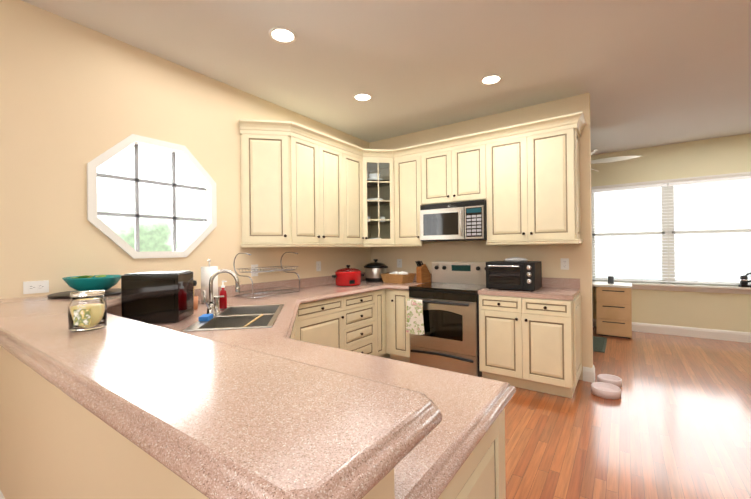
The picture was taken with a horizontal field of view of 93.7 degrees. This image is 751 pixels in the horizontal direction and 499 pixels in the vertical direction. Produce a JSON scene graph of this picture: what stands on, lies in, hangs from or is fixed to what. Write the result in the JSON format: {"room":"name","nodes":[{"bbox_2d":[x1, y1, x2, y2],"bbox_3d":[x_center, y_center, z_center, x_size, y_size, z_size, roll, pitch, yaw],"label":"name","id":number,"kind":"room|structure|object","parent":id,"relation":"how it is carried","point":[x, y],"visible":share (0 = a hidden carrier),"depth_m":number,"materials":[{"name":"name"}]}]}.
{"room":"kitchen","nodes":[
{"label":"kitchen","id":0,"kind":"room"},
{"bbox_2d":[0,0,370,298],"bbox_3d":[-1.284,-0.080,3.416,0.150,2.850,10.000,-1,0,35],"label":"wall","id":1,"kind":"structure","parent":0,"point":[75,98],"depth_m":2.38,"materials":[{"name":"beige paint"}]},
{"bbox_2d":[23,280,48,293],"bbox_3d":[-2.073,0.230,2.151,0.008,0.075,0.115,-1,0,35],"label":"outlet","id":2,"kind":"object","parent":1,"relation":"attached to","point":[31,287],"visible":1,"depth_m":2.15,"materials":[{"name":"white plastic"}]},
{"bbox_2d":[87,134,216,258],"bbox_3d":[-1.716,-0.390,2.763,0.140,0.910,0.910,-1,0,35],"label":"window","id":3,"kind":"structure","parent":1,"relation":"in","point":[201,176],"depth_m":2.73,"materials":[{"name":"white wood"}]},
{"bbox_2d":[251,264,257,276],"bbox_3d":[-1.175,0.204,3.427,0.008,0.115,0.075,-1,0,35],"label":"electrical outlet","id":4,"kind":"object","parent":1,"relation":"attached to","point":[253,267],"visible":0.6,"depth_m":3.42,"materials":[{"name":"white plastic"}]},
{"bbox_2d":[240,123,286,246],"bbox_3d":[-1.020,-0.588,3.370,0.338,1.060,0.381,-1,0,35],"label":"upper cabinet","id":5,"kind":"object","parent":1,"relation":"attached to","point":[274,138],"depth_m":3.35,"materials":[{"name":"beige wood"}]},
{"bbox_2d":[275,131,346,246],"bbox_3d":[-0.727,-0.592,3.786,0.338,1.060,0.884,-1,0,35],"label":"upper cabinet","id":6,"kind":"object","parent":1,"relation":"attached to","point":[303,186],"depth_m":3.60,"materials":[{"name":"beige wood"}]},
{"bbox_2d":[316,261,320,270],"bbox_3d":[-0.669,0.197,4.147,0.008,0.115,0.075,-1,0,35],"label":"electrical outlet","id":7,"kind":"object","parent":1,"relation":"attached to","point":[318,265],"visible":1,"depth_m":4.14,"materials":[{"name":"white plastic"}]},
{"bbox_2d":[339,147,370,246],"bbox_3d":[-0.387,-0.596,4.237,0.376,1.060,0.483,-1,0,35],"label":"upper cabinet","id":8,"kind":"object","parent":1,"relation":"attached to","point":[352,165],"depth_m":4.15,"materials":[{"name":"beige wood"}]},
{"bbox_2d":[0,346,394,498],"bbox_3d":[-1.078,0.830,1.270,2.640,1.028,0.115,-1,0,35],"label":"wall","id":9,"kind":"structure","parent":0,"point":[56,443],"depth_m":1.17,"materials":[{"name":"beige paint"}]},
{"bbox_2d":[22,0,750,154],"bbox_3d":[1.398,-1.585,1.516,6.750,0.100,10.000,-1,0,35],"label":"ceiling","id":10,"kind":"structure","parent":0,"point":[647,73],"depth_m":2.78,"materials":[{"name":"paint"}]},
{"bbox_2d":[268,27,296,43],"bbox_3d":[-0.654,-1.508,2.483,0.194,0.008,0.194,-1,0,35],"label":"recessed light","id":11,"kind":"object","parent":10,"relation":"in","point":[282,35],"visible":1,"depth_m":2.48,"materials":[{"name":"white glass"}]},
{"bbox_2d":[353,93,371,101],"bbox_3d":[-0.129,-1.514,3.507,0.194,0.008,0.194,-1,0,35],"label":"recessed light","id":12,"kind":"object","parent":10,"relation":"in","point":[362,97],"visible":1,"depth_m":3.51,"materials":[{"name":"white glass"}]},
{"bbox_2d":[480,74,501,84],"bbox_3d":[1.042,-1.528,3.173,0.194,0.008,0.194,-1,0,35],"label":"recessed light","id":13,"kind":"object","parent":10,"relation":"in","point":[492,79],"visible":1,"depth_m":3.17,"materials":[{"name":"white glass"}]},
{"bbox_2d":[591,149,640,171],"bbox_3d":[2.839,-1.323,4.854,1.318,0.460,1.370,-1,0,35],"label":"fan","id":14,"kind":"object","parent":10,"relation":"hanging from","point":[611,159],"visible":0.1,"depth_m":4.63,"materials":[{"name":"white"}]},
{"bbox_2d":[369,93,592,379],"bbox_3d":[1.058,-0.108,4.286,2.680,2.850,0.120,-1,0,35],"label":"wall","id":15,"kind":"structure","parent":0,"point":[550,256],"depth_m":3.78,"materials":[{"name":"beige paint"}]},
{"bbox_2d":[367,151,394,238],"bbox_3d":[0.037,-0.626,4.349,0.287,0.990,0.286,-1,0,35],"label":"upper cabinet","id":16,"kind":"object","parent":15,"relation":"attached to","point":[380,225],"depth_m":4.70,"materials":[{"name":"beige wood"}]},
{"bbox_2d":[397,259,401,267],"bbox_3d":[0.321,0.185,4.729,0.075,0.115,0.008,-1,0,35],"label":"electrical outlet","id":17,"kind":"object","parent":15,"relation":"attached to","point":[399,263],"visible":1,"depth_m":4.73,"materials":[{"name":"white plastic"}]},
{"bbox_2d":[387,151,433,242],"bbox_3d":[0.477,-0.606,4.384,0.491,1.060,0.376,-1,0,35],"label":"upper cabinet","id":18,"kind":"object","parent":15,"relation":"attached to","point":[409,171],"depth_m":4.26,"materials":[{"name":"beige wood"}]},
{"bbox_2d":[427,139,486,204],"bbox_3d":[0.949,-0.834,4.073,0.764,0.615,0.338,-1,0,35],"label":"upper cabinet","id":19,"kind":"object","parent":15,"relation":"attached to","point":[458,173],"depth_m":3.90,"materials":[{"name":"beige wood"}]},
{"bbox_2d":[420,200,486,241],"bbox_3d":[0.925,-0.311,4.031,0.754,0.420,0.440,-1,0,35],"label":"microwave","id":20,"kind":"object","parent":19,"relation":"attached to","point":[460,221],"visible":0.98,"depth_m":3.86,"materials":[{"name":"silver metal"}]},
{"bbox_2d":[483,123,582,242],"bbox_3d":[1.579,-0.618,3.632,0.892,1.060,0.338,-1,0,35],"label":"upper cabinet","id":21,"kind":"object","parent":15,"relation":"attached to","point":[533,177],"depth_m":3.45,"materials":[{"name":"beige wood"}]},
{"bbox_2d":[561,258,568,269],"bbox_3d":[1.932,0.148,3.595,0.075,0.115,0.008,-1,0,35],"label":"electrical outlet","id":22,"kind":"object","parent":15,"relation":"attached to","point":[564,263],"visible":1,"depth_m":3.59,"materials":[{"name":"white plastic"}]},
{"bbox_2d":[583,365,594,379],"bbox_3d":[1.120,1.247,4.338,2.696,0.140,0.016,-1,0,35],"label":"baseboard","id":23,"kind":"structure","parent":15,"relation":"attached to","point":[589,372],"depth_m":3.48,"materials":[{"name":"white"}]},
{"bbox_2d":[388,327,750,498],"bbox_3d":[1.432,1.345,1.518,6.750,0.060,10.000,-1,0,35],"label":"floor","id":24,"kind":"structure","parent":0,"point":[673,421],"depth_m":2.56,"materials":[{"name":"brown wood"}]},
{"bbox_2d":[290,302,397,359],"bbox_3d":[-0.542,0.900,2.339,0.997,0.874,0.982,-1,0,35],"label":"base cabinet","id":25,"kind":"object","parent":24,"relation":"on","point":[374,332],"depth_m":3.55,"materials":[{"name":"beige wood"}]},
{"bbox_2d":[314,296,345,304],"bbox_3d":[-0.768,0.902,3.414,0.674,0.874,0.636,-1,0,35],"label":"drawer","id":26,"kind":"object","parent":25,"relation":"attached to","point":[339,300],"depth_m":3.36,"materials":[{"name":"beige wood"}]},
{"bbox_2d":[346,290,377,308],"bbox_3d":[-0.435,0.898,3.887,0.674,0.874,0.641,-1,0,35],"label":"drawer","id":27,"kind":"object","parent":25,"relation":"attached to","point":[367,300],"depth_m":3.76,"materials":[{"name":"beige wood"}]},
{"bbox_2d":[0,272,579,498],"bbox_3d":[-0.071,0.359,2.670,2.679,0.195,3.824,-1,0,35],"label":"countertop","id":28,"kind":"structure","parent":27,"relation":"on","point":[274,411],"depth_m":0.69,"materials":[{"name":"pink stone"}]},
{"bbox_2d":[47,288,120,298],"bbox_3d":[-1.779,0.273,2.202,0.400,0.016,0.400,-1,0,35],"label":"lazy susan tray","id":29,"kind":"object","parent":28,"relation":"on","point":[108,292],"visible":0.44,"depth_m":2.13,"materials":[{"name":"black wood"}]},
{"bbox_2d":[62,275,120,290],"bbox_3d":[-1.762,0.211,2.202,0.300,0.105,0.300,-1,0,35],"label":"bowl","id":30,"kind":"object","parent":29,"relation":"on","point":[92,282],"visible":0.85,"depth_m":2.12,"materials":[{"name":"teal ceramic"}]},
{"bbox_2d":[68,290,106,331],"bbox_3d":[-0.990,0.207,1.212,0.104,0.130,0.104,-1,0,35],"label":"candle jar","id":31,"kind":"object","parent":28,"relation":"on","point":[87,310],"visible":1,"depth_m":1.17,"materials":[{"name":"clear glass"}]},
{"bbox_2d":[121,271,193,322],"bbox_3d":[-1.318,0.285,2.152,0.300,0.291,0.263,-1,0,-10],"label":"appliance box","id":32,"kind":"object","parent":28,"relation":"on","point":[157,297],"visible":0.88,"depth_m":2.03,"materials":[{"name":"black"}]},
{"bbox_2d":[193,280,197,309],"bbox_3d":[-1.317,0.325,2.537,0.072,0.210,0.072,-1,0,35],"label":"dish brush","id":33,"kind":"object","parent":28,"relation":"on","point":[195,299],"visible":0.35,"depth_m":2.53,"materials":[{"name":"plastic"}]},
{"bbox_2d":[199,259,218,303],"bbox_3d":[-1.343,0.254,2.849,0.150,0.352,0.150,-1,0,35],"label":"paper towel holder","id":34,"kind":"object","parent":28,"relation":"on","point":[207,272],"visible":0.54,"depth_m":2.80,"materials":[{"name":"white paper"}]},
{"bbox_2d":[203,269,239,316],"bbox_3d":[-1.016,0.273,2.243,0.235,0.297,0.202,-1,0,35],"label":"faucet","id":35,"kind":"object","parent":28,"relation":"on","point":[212,308],"visible":0.96,"depth_m":2.22,"materials":[{"name":"silver metal"}]},
{"bbox_2d":[219,280,226,308],"bbox_3d":[-1.088,0.322,2.517,0.072,0.200,0.045,-1,0,35],"label":"soap bottle","id":36,"kind":"object","parent":28,"relation":"on","point":[222,302],"visible":1,"depth_m":2.50,"materials":[{"name":"red plastic"}]},
{"bbox_2d":[182,304,283,331],"bbox_3d":[-0.850,0.505,2.260,0.450,0.227,0.800,-1,0,-10],"label":"sink","id":37,"kind":"object","parent":28,"relation":"in","point":[248,317],"visible":0.44,"depth_m":2.24,"materials":[{"name":"silver metal"}]},
{"bbox_2d":[233,252,299,298],"bbox_3d":[-1.007,0.226,3.309,0.290,0.399,0.550,-1,0,35],"label":"dish rack","id":38,"kind":"object","parent":28,"relation":"on","point":[266,291],"visible":0.98,"depth_m":3.25,"materials":[{"name":"silver metal"}]},
{"bbox_2d":[332,265,363,285],"bbox_3d":[-0.315,0.298,4.082,0.259,0.238,0.355,-1,0,35],"label":"slow cooker","id":39,"kind":"object","parent":28,"relation":"on","point":[347,276],"visible":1,"depth_m":3.98,"materials":[{"name":"red metal"}]},
{"bbox_2d":[364,259,387,281],"bbox_3d":[0.005,0.269,4.590,0.340,0.288,0.284,-1,0,35],"label":"slow cooker","id":40,"kind":"object","parent":28,"relation":"on","point":[374,270],"visible":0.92,"depth_m":4.47,"materials":[{"name":"silver metal"}]},
{"bbox_2d":[381,271,414,283],"bbox_3d":[0.278,0.340,4.387,0.360,0.140,0.253,-1,0,43],"label":"wicker basket","id":41,"kind":"object","parent":28,"relation":"on","point":[402,277],"visible":1,"depth_m":4.30,"materials":[{"name":"brown wicker"}]},
{"bbox_2d":[415,261,430,282],"bbox_3d":[0.584,0.271,4.341,0.186,0.270,0.090,-1,0,-35],"label":"knife block","id":42,"kind":"object","parent":28,"relation":"on","point":[423,274],"visible":1,"depth_m":4.30,"materials":[{"name":"brown wood"}]},
{"bbox_2d":[486,257,541,290],"bbox_3d":[1.389,0.239,3.551,0.460,0.318,0.387,-1,0,35],"label":"toaster oven","id":43,"kind":"object","parent":28,"relation":"on","point":[516,273],"visible":0.98,"depth_m":3.42,"materials":[{"name":"black metal"}]},
{"bbox_2d":[378,289,385,308],"bbox_3d":[-0.223,0.895,4.189,0.674,0.874,0.199,-1,0,35],"label":"base cabinet","id":44,"kind":"object","parent":24,"relation":"on","point":[381,293],"depth_m":4.04,"materials":[{"name":"beige wood"}]},
{"bbox_2d":[386,289,410,362],"bbox_3d":[0.432,0.888,4.272,0.342,0.874,0.634,-1,0,35],"label":"base cabinet","id":45,"kind":"object","parent":24,"relation":"on","point":[396,299],"depth_m":3.99,"materials":[{"name":"beige wood"}]},
{"bbox_2d":[406,262,485,376],"bbox_3d":[0.845,0.735,3.902,0.756,1.170,0.726,-1,0,35],"label":"stove","id":46,"kind":"object","parent":24,"relation":"on","point":[442,324],"visible":0.88,"depth_m":3.69,"materials":[{"name":"silver metal"}]},
{"bbox_2d":[438,408,505,498],"bbox_3d":[0.057,0.894,0.953,0.426,0.874,0.663,-1,0,35],"label":"base cabinet","id":47,"kind":"object","parent":24,"relation":"on","point":[482,475],"depth_m":0.92,"materials":[{"name":"beige wood"}]},
{"bbox_2d":[479,293,581,397],"bbox_3d":[1.538,0.875,3.494,0.834,0.874,0.634,-1,0,35],"label":"base cabinet","id":48,"kind":"object","parent":24,"relation":"on","point":[534,344],"depth_m":3.21,"materials":[{"name":"beige wood"}]},
{"bbox_2d":[593,336,606,352],"bbox_3d":[2.965,1.289,4.871,0.380,0.010,0.850,-1,0,35],"label":"mat","id":49,"kind":"object","parent":24,"relation":"on","point":[599,344],"visible":0.33,"depth_m":4.77,"materials":[{"name":"green fabric"}]},
{"bbox_2d":[591,382,620,399],"bbox_3d":[2.079,1.271,3.178,0.230,0.068,0.230,-1,0,35],"label":"pet bowl","id":50,"kind":"object","parent":24,"relation":"on","point":[606,390],"visible":1,"depth_m":3.15,"materials":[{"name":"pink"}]},
{"bbox_2d":[597,374,621,387],"bbox_3d":[2.262,1.269,3.403,0.200,0.068,0.200,-1,0,35],"label":"pet bowl","id":51,"kind":"object","parent":24,"relation":"on","point":[611,379],"visible":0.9,"depth_m":3.41,"materials":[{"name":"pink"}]},
{"bbox_2d":[592,281,631,337],"bbox_3d":[3.545,0.906,5.502,0.750,0.763,0.636,-1,0,35],"label":"desk unit","id":52,"kind":"object","parent":24,"relation":"on","point":[613,311],"visible":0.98,"depth_m":5.17,"materials":[{"name":"brown wood"}]},
{"bbox_2d":[608,276,613,283],"bbox_3d":[3.618,0.468,5.413,0.080,0.109,0.060,-1,0,35],"label":"speaker","id":53,"kind":"object","parent":52,"relation":"on","point":[610,279],"visible":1,"depth_m":5.39},
{"bbox_2d":[591,133,750,331],"bbox_3d":[4.281,-0.146,5.461,6.600,2.850,0.150,-1,0,35],"label":"wall","id":54,"kind":"structure","parent":0,"point":[719,156],"depth_m":5.18,"materials":[{"name":"yellow paint"}]},
{"bbox_2d":[591,172,750,285],"bbox_3d":[4.440,-0.267,5.342,2.056,1.568,0.160,-1,0,35],"label":"window","id":55,"kind":"structure","parent":54,"relation":"in","point":[667,229],"depth_m":5.34,"materials":[{"name":"white"}]},
{"bbox_2d":[592,176,750,284],"bbox_3d":[4.417,-0.252,5.309,1.950,1.492,0.060,-1,0,35],"label":"window blinds","id":56,"kind":"object","parent":55,"relation":"attached to","point":[676,184],"visible":1,"depth_m":5.25,"materials":[{"name":"white plastic"}]},
{"bbox_2d":[592,281,750,293],"bbox_3d":[4.399,0.568,5.271,2.116,0.100,0.155,-1,0,35],"label":"window sill","id":57,"kind":"structure","parent":54,"relation":"attached to","point":[698,288],"depth_m":5.10,"materials":[{"name":"white"}]},
{"bbox_2d":[739,273,750,286],"bbox_3d":[5.074,0.412,4.764,0.212,0.196,0.082,-1,0,28],"label":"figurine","id":58,"kind":"object","parent":57,"relation":"on","point":[744,281],"visible":1,"depth_m":4.77,"materials":[{"name":"grey plastic"}]},
{"bbox_2d":[593,319,750,342],"bbox_3d":[4.183,1.210,5.440,6.440,0.140,0.016,-1,0,35],"label":"baseboard","id":59,"kind":"structure","parent":54,"relation":"attached to","point":[727,335],"depth_m":5.13,"materials":[{"name":"white"}]},
{"label":"outside","id":60,"kind":"structure","parent":0,"visible":0},
{"bbox_2d":[97,145,202,251],"bbox_3d":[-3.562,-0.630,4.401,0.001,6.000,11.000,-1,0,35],"label":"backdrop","id":61,"kind":"structure","parent":60,"point":[160,201],"depth_m":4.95,"materials":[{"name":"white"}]},
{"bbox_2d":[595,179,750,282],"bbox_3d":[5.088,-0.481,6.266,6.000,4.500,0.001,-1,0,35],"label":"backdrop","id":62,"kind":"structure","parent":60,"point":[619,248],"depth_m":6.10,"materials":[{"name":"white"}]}
]}

